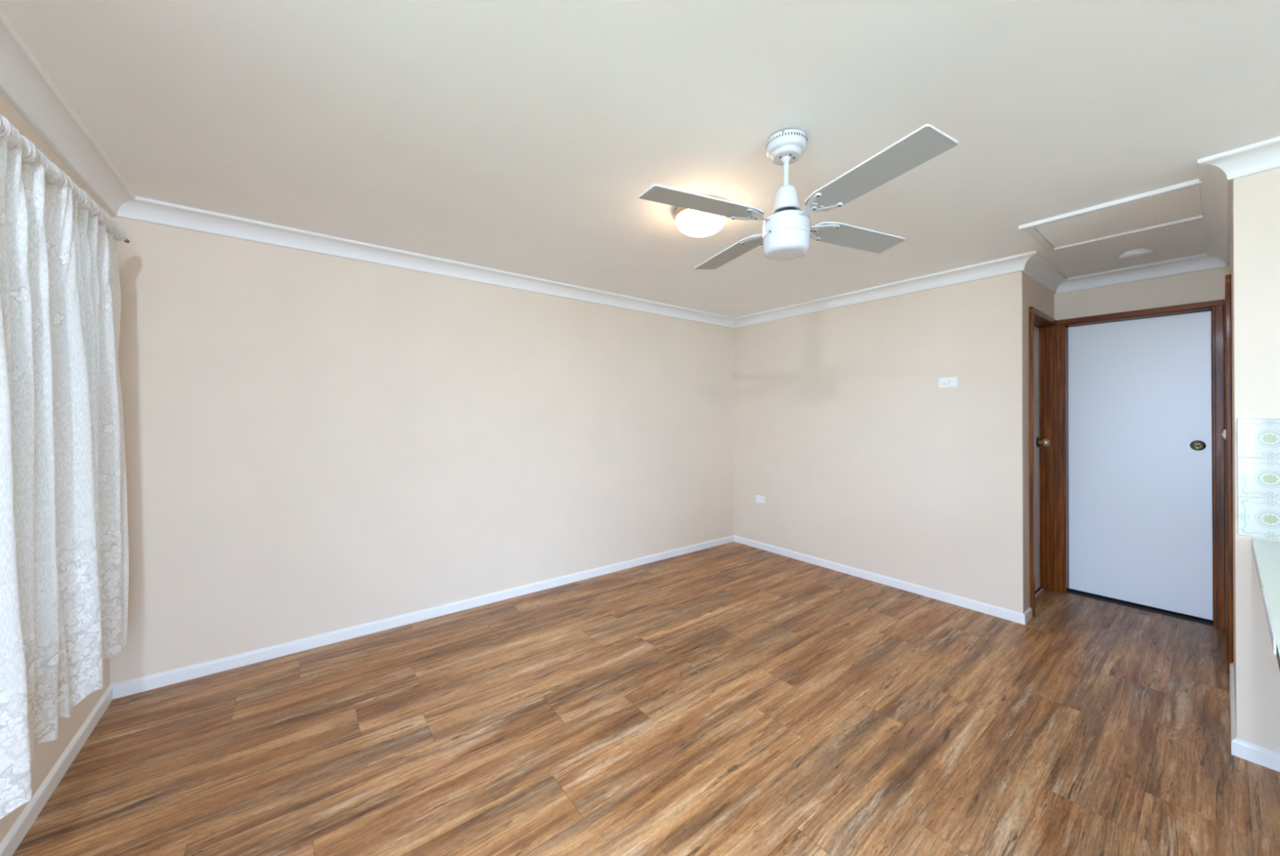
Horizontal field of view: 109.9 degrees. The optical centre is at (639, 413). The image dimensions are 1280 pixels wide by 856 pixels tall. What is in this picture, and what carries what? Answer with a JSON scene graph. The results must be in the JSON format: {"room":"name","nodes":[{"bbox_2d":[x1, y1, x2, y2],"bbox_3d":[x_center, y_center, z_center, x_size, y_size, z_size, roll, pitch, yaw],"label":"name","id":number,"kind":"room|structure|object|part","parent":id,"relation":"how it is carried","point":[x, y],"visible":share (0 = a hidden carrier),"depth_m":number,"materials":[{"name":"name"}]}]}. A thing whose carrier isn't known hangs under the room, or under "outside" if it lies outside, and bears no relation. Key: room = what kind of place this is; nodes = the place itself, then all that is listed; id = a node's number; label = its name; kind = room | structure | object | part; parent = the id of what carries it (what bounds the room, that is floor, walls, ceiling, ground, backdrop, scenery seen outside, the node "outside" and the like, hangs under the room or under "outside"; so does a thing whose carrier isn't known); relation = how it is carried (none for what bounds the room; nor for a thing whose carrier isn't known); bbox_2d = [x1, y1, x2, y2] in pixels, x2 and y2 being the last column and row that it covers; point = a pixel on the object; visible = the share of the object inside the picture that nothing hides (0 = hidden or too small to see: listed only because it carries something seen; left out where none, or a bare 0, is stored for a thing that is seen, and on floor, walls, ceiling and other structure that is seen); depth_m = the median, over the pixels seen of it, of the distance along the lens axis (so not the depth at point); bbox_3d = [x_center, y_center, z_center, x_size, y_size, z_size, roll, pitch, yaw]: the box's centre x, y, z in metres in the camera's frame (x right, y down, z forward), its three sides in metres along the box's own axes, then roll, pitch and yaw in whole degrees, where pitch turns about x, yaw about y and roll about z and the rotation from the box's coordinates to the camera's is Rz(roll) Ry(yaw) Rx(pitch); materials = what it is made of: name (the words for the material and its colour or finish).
{"room":"empty living room","nodes":[
{"label":"empty living room","id":0,"kind":"room"},
{"bbox_2d":[0,92,113,843],"bbox_3d":[-0.563,0.160,-0.527,0.140,2.420,6.651,0,0,-38],"label":"wall","id":1,"kind":"structure","parent":0,"point":[46,753],"depth_m":1.62,"materials":[{"name":"beige paint"}]},
{"bbox_2d":[0,684,112,855],"bbox_3d":[-1.780,1.324,1.174,0.013,0.067,2.461,0,0,-38],"label":"baseboard","id":2,"kind":"structure","parent":1,"relation":"attached to","point":[9,844],"depth_m":1.61,"materials":[{"name":"white paint"}]},
{"bbox_2d":[0,9,135,216],"bbox_3d":[-0.471,-1.006,-0.451,0.089,0.089,6.651,0,0,-38],"label":"trim","id":3,"kind":"structure","parent":1,"relation":"attached to","point":[24,82],"depth_m":1.52,"materials":[{"name":"white paint"}]},
{"bbox_2d":[110,216,733,684],"bbox_3d":[-0.802,0.181,3.546,4.724,2.420,0.100,0,0,-38],"label":"wall","id":4,"kind":"structure","parent":0,"point":[316,443],"depth_m":2.82,"materials":[{"name":"beige paint"}]},
{"bbox_2d":[110,534,733,698],"bbox_3d":[-0.754,1.338,3.507,4.484,0.067,0.013,0,0,-38],"label":"baseboard","id":5,"kind":"structure","parent":4,"relation":"attached to","point":[140,684],"depth_m":2.77,"materials":[{"name":"white paint"}]},
{"bbox_2d":[115,195,734,328],"bbox_3d":[-0.728,-0.985,3.489,4.484,0.089,0.089,0,0,-38],"label":"trim","id":6,"kind":"structure","parent":4,"relation":"attached to","point":[141,209],"depth_m":2.78,"materials":[{"name":"white paint"}]},
{"bbox_2d":[0,0,1279,317],"bbox_3d":[2.034,-1.076,1.474,6.687,0.080,6.851,0,0,-38],"label":"ceiling","id":7,"kind":"structure","parent":0,"point":[525,137],"depth_m":1.57,"materials":[{"name":"paint"}]},
{"bbox_2d":[674,206,726,236],"bbox_3d":[0.308,-0.976,2.274,0.266,0.117,0.266,0,0,-38],"label":"ceiling light","id":8,"kind":"object","parent":7,"relation":"attached to","point":[692,223],"visible":0.77,"depth_m":2.21,"materials":[{"name":"white glass"}]},
{"bbox_2d":[639,124,958,269],"bbox_3d":[0.553,-0.817,1.695,0.905,0.440,0.905,0,0,21],"label":"ceiling fan","id":9,"kind":"object","parent":7,"relation":"hanging from","point":[787,233],"visible":1,"depth_m":1.61,"materials":[{"name":"white metal"}]},
{"bbox_3d":[0.229,-0.723,1.552,0.457,0.006,0.129,0,7,-24],"label":"blade","id":10,"kind":"part","parent":9,"relation":"part of","materials":[{"name":"grey laminate"}]},
{"bbox_3d":[0.410,-0.721,2.018,0.129,0.007,0.457,-8,3,-24],"label":"blade","id":11,"kind":"part","parent":9,"relation":"part of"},
{"bbox_3d":[0.553,-0.805,1.695,0.101,0.088,0.101,0,0,-38],"label":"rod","id":12,"kind":"part","parent":9,"relation":"part of","materials":[{"name":"white metal"}]},
{"bbox_3d":[0.553,-0.900,1.696,0.038,0.127,0.038,0,0,-38],"label":"rod","id":13,"kind":"part","parent":9,"relation":"part of","materials":[{"name":"white metal"}]},
{"bbox_3d":[0.552,-0.632,1.694,0.170,0.070,0.170,0,0,-38],"label":"lamp shade","id":14,"kind":"part","parent":9,"relation":"part of","materials":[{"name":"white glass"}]},
{"bbox_3d":[0.876,-0.721,1.837,0.457,0.007,0.129,0,-8,-24],"label":"blade","id":15,"kind":"part","parent":9,"relation":"part of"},
{"bbox_3d":[0.695,-0.724,1.371,0.129,0.006,0.457,8,-4,-24],"label":"blade","id":16,"kind":"part","parent":9,"relation":"part of","materials":[{"name":"grey laminate"}]},
{"bbox_2d":[1018,178,1203,252],"bbox_3d":[2.506,-1.020,2.397,0.602,0.020,0.628,0,0,-38],"label":"ceiling hatch","id":17,"kind":"object","parent":7,"relation":"attached to","point":[1180,203],"visible":0.94,"depth_m":2.36,"materials":[{"name":"paint"}]},
{"bbox_3d":[2.347,-1.022,2.633,0.566,0.016,0.040,0,0,-38],"label":"moulding","id":18,"kind":"part","parent":17,"relation":"part of","materials":[{"name":"white paint"}]},
{"bbox_3d":[2.743,-1.020,2.552,0.036,0.018,0.570,0,0,-38],"label":"moulding","id":19,"kind":"part","parent":17,"relation":"part of","materials":[{"name":"white paint"}]},
{"bbox_2d":[1118,248,1153,259],"bbox_3d":[3.147,-1.010,2.850,0.150,0.034,0.150,0,0,-38],"label":"smoke detector","id":20,"kind":"object","parent":7,"relation":"attached to","point":[1137,253],"visible":1,"depth_m":2.82,"materials":[{"name":"white plastic"}]},
{"bbox_2d":[12,541,1279,855],"bbox_3d":[2.048,1.389,1.474,6.550,0.050,6.751,0,0,-38],"label":"floor","id":21,"kind":"structure","parent":0,"point":[733,698],"depth_m":1.88,"materials":[{"name":"brown wood"}]},
{"bbox_3d":[2.113,0.941,0.756,1.680,0.838,0.470,0,0,-38],"label":"base cabinet","id":22,"kind":"object","parent":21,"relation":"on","visible":0},
{"bbox_2d":[1251,537,1279,670],"bbox_3d":[1.972,0.503,0.874,1.798,0.038,0.887,0,0,-38],"label":"countertop","id":23,"kind":"structure","parent":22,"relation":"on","point":[1266,553],"depth_m":1.31,"materials":[{"name":"white laminate"}]},
{"bbox_2d":[733,271,1026,613],"bbox_3d":[1.806,0.187,3.946,0.100,2.420,2.444,0,0,-38],"label":"wall","id":24,"kind":"structure","parent":0,"point":[846,429],"depth_m":3.57,"materials":[{"name":"beige paint"}]},
{"bbox_2d":[755,494,765,503],"bbox_3d":[1.233,0.874,4.596,0.011,0.072,0.116,0,0,-38],"label":"wall socket","id":25,"kind":"object","parent":24,"relation":"attached to","point":[762,499],"visible":1,"depth_m":4.58,"materials":[{"name":"white plastic"}]},
{"bbox_2d":[733,534,1025,624],"bbox_3d":[1.764,1.343,3.900,0.013,0.067,2.457,0,0,-38],"label":"baseboard","id":26,"kind":"structure","parent":24,"relation":"attached to","point":[1008,614],"depth_m":3.54,"materials":[{"name":"white paint"}]},
{"bbox_2d":[733,250,1035,328],"bbox_3d":[1.760,-0.980,3.860,0.089,0.089,2.533,0,0,-38],"label":"trim","id":27,"kind":"structure","parent":24,"relation":"attached to","point":[1016,263],"depth_m":3.52,"materials":[{"name":"white paint"}]},
{"bbox_2d":[938,376,957,387],"bbox_3d":[2.250,-0.230,3.279,0.012,0.072,0.116,0,0,-38],"label":"power outlet","id":28,"kind":"object","parent":24,"relation":"attached to","point":[943,381],"visible":1,"depth_m":3.28,"materials":[{"name":"white plastic"}]},
{"bbox_2d":[1026,274,1053,608],"bbox_3d":[2.883,0.185,3.296,0.816,2.420,0.100,0,0,-38],"label":"wall","id":29,"kind":"structure","parent":0,"point":[1037,296],"depth_m":3.04,"materials":[{"name":"beige paint"}]},
{"bbox_2d":[1022,606,1031,623],"bbox_3d":[2.573,1.339,2.981,0.177,0.067,0.013,0,0,-38],"label":"baseboard","id":30,"kind":"structure","parent":29,"relation":"attached to","point":[1028,613],"depth_m":2.98,"materials":[{"name":"white paint"}]},
{"bbox_2d":[1028,306,1057,617],"bbox_3d":[2.881,0.324,3.337,0.732,2.101,0.210,0,0,-38],"label":"door","id":31,"kind":"structure","parent":29,"relation":"in","point":[1042,328],"depth_m":3.49,"materials":[{"name":"brown wood"}]},
{"bbox_3d":[2.667,0.343,3.053,0.046,2.061,0.020,0,0,-38],"label":"architrave","id":32,"kind":"part","parent":31,"relation":"part of","materials":[{"name":"brown wood"}]},
{"bbox_3d":[2.939,-0.707,3.267,0.730,0.040,0.020,0,0,-38],"label":"architrave","id":33,"kind":"part","parent":31,"relation":"part of","materials":[{"name":"brown wood"}]},
{"bbox_3d":[3.128,0.221,3.473,0.060,0.060,0.066,0,0,-38],"label":"knob","id":34,"kind":"part","parent":31,"relation":"part of","materials":[{"name":"gold metal"}]},
{"bbox_3d":[3.223,0.346,3.480,0.012,2.061,0.020,0,0,-38],"label":"architrave","id":35,"kind":"part","parent":31,"relation":"part of","materials":[{"name":"brown wood"}]},
{"bbox_2d":[1022,250,1066,293],"bbox_3d":[2.868,-0.982,3.170,1.005,0.089,0.089,0,0,-38],"label":"trim","id":36,"kind":"structure","parent":29,"relation":"attached to","point":[1037,267],"depth_m":3.13,"materials":[{"name":"white paint"}]},
{"bbox_2d":[1053,266,1230,629],"bbox_3d":[3.531,0.185,3.205,0.100,2.420,1.033,0,0,-38],"label":"wall","id":37,"kind":"structure","parent":0,"point":[1207,285],"depth_m":3.13,"materials":[{"name":"beige paint"}]},
{"bbox_2d":[1055,253,1226,293],"bbox_3d":[3.458,-0.981,3.154,0.089,0.089,0.833,0,0,-38],"label":"trim","id":38,"kind":"structure","parent":37,"relation":"attached to","point":[1199,262],"depth_m":3.11,"materials":[{"name":"white paint"}]},
{"bbox_2d":[1056,299,1226,630],"bbox_3d":[3.540,0.324,3.225,0.180,2.102,0.810,0,0,-38],"label":"door","id":39,"kind":"structure","parent":37,"relation":"in","point":[1141,444],"depth_m":3.18,"materials":[{"name":"white wood"}]},
{"bbox_3d":[3.246,0.343,3.476,0.020,2.066,0.054,0,0,-38],"label":"architrave","id":40,"kind":"part","parent":39,"relation":"part of","materials":[{"name":"brown wood"}]},
{"bbox_3d":[3.478,-0.709,3.182,0.020,0.036,0.810,0,0,-38],"label":"architrave","id":41,"kind":"part","parent":39,"relation":"part of","materials":[{"name":"brown wood"}]},
{"bbox_3d":[3.697,0.211,2.975,0.052,0.052,0.052,0,0,-38],"label":"knob","id":42,"kind":"part","parent":39,"relation":"part of","materials":[{"name":"gold metal"}]},
{"bbox_3d":[3.711,0.340,2.871,0.020,2.066,0.040,0,0,-38],"label":"architrave","id":43,"kind":"part","parent":39,"relation":"part of","materials":[{"name":"brown wood"}]},
{"bbox_2d":[1230,198,1235,710],"bbox_3d":[3.139,0.180,2.316,1.606,2.420,0.100,0,0,-38],"label":"wall","id":44,"kind":"structure","parent":0,"point":[1232,228],"depth_m":2.08,"materials":[{"name":"beige paint"}]},
{"bbox_2d":[1197,163,1233,266],"bbox_3d":[3.008,-0.986,2.339,1.794,0.089,0.089,0,0,-38],"label":"trim","id":45,"kind":"structure","parent":44,"relation":"attached to","point":[1216,190],"depth_m":2.17,"materials":[{"name":"white paint"}]},
{"bbox_2d":[1221,274,1233,673],"bbox_3d":[3.449,0.319,2.575,0.796,2.106,0.135,0,0,-38],"label":"door","id":46,"kind":"structure","parent":44,"relation":"in","point":[1227,433],"depth_m":2.37,"materials":[{"name":"brown wood"}]},
{"bbox_3d":[3.211,0.113,2.443,0.057,0.057,0.055,0,0,-38],"label":"knob","id":47,"kind":"part","parent":46,"relation":"part of","materials":[{"name":"white plastic"}]},
{"bbox_3d":[3.716,0.343,2.834,0.057,2.061,0.020,0,0,-38],"label":"architrave","id":48,"kind":"part","parent":46,"relation":"part of","materials":[{"name":"brown wood"}]},
{"bbox_3d":[3.424,-0.712,2.614,0.796,0.045,0.020,0,0,-38],"label":"architrave","id":49,"kind":"part","parent":46,"relation":"part of","materials":[{"name":"brown wood"}]},
{"bbox_3d":[3.128,0.340,2.382,0.052,2.061,0.020,0,0,-38],"label":"architrave","id":50,"kind":"part","parent":46,"relation":"part of","materials":[{"name":"brown wood"}]},
{"bbox_2d":[1229,662,1236,740],"bbox_3d":[2.744,1.334,2.078,0.926,0.067,0.013,0,0,-38],"label":"baseboard","id":51,"kind":"structure","parent":44,"relation":"attached to","point":[1233,712],"depth_m":2.02,"materials":[{"name":"white paint"}]},
{"bbox_2d":[1232,167,1279,752],"bbox_3d":[3.460,0.170,0.498,0.100,2.420,3.374,0,0,-38],"label":"wall","id":52,"kind":"structure","parent":0,"point":[1256,197],"depth_m":1.77,"materials":[{"name":"beige paint"}]},
{"bbox_2d":[1197,136,1279,179],"bbox_3d":[3.360,-0.996,0.482,0.089,0.089,3.463,0,0,-38],"label":"trim","id":53,"kind":"structure","parent":52,"relation":"attached to","point":[1263,156],"depth_m":1.76,"materials":[{"name":"white paint"}]},
{"bbox_2d":[1231,737,1279,771],"bbox_3d":[3.410,1.327,0.463,0.013,0.067,3.387,0,0,-38],"label":"baseboard","id":54,"kind":"structure","parent":52,"relation":"attached to","point":[1259,754],"depth_m":1.75,"materials":[{"name":"white paint"}]},
{"bbox_2d":[1236,417,1279,540],"bbox_3d":[2.676,0.250,1.429,0.008,0.466,0.933,0,0,-38],"label":"tile backsplash","id":55,"kind":"structure","parent":52,"relation":"attached to","point":[1258,439],"depth_m":1.76,"materials":[{"name":"white tile"}]},
{"bbox_3d":[-1.665,-0.742,1.114,0.105,0.113,2.190,0,0,-38],"label":"curtain rod","id":56,"kind":"object","parent":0,"visible":0},
{"bbox_2d":[0,114,128,818],"bbox_3d":[-1.601,0.102,1.119,0.108,1.814,2.055,0,0,-38],"label":"lace curtain","id":57,"kind":"object","parent":56,"relation":"hanging from","point":[64,548],"visible":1,"depth_m":1.38,"materials":[{"name":"white fabric"}]}
]}

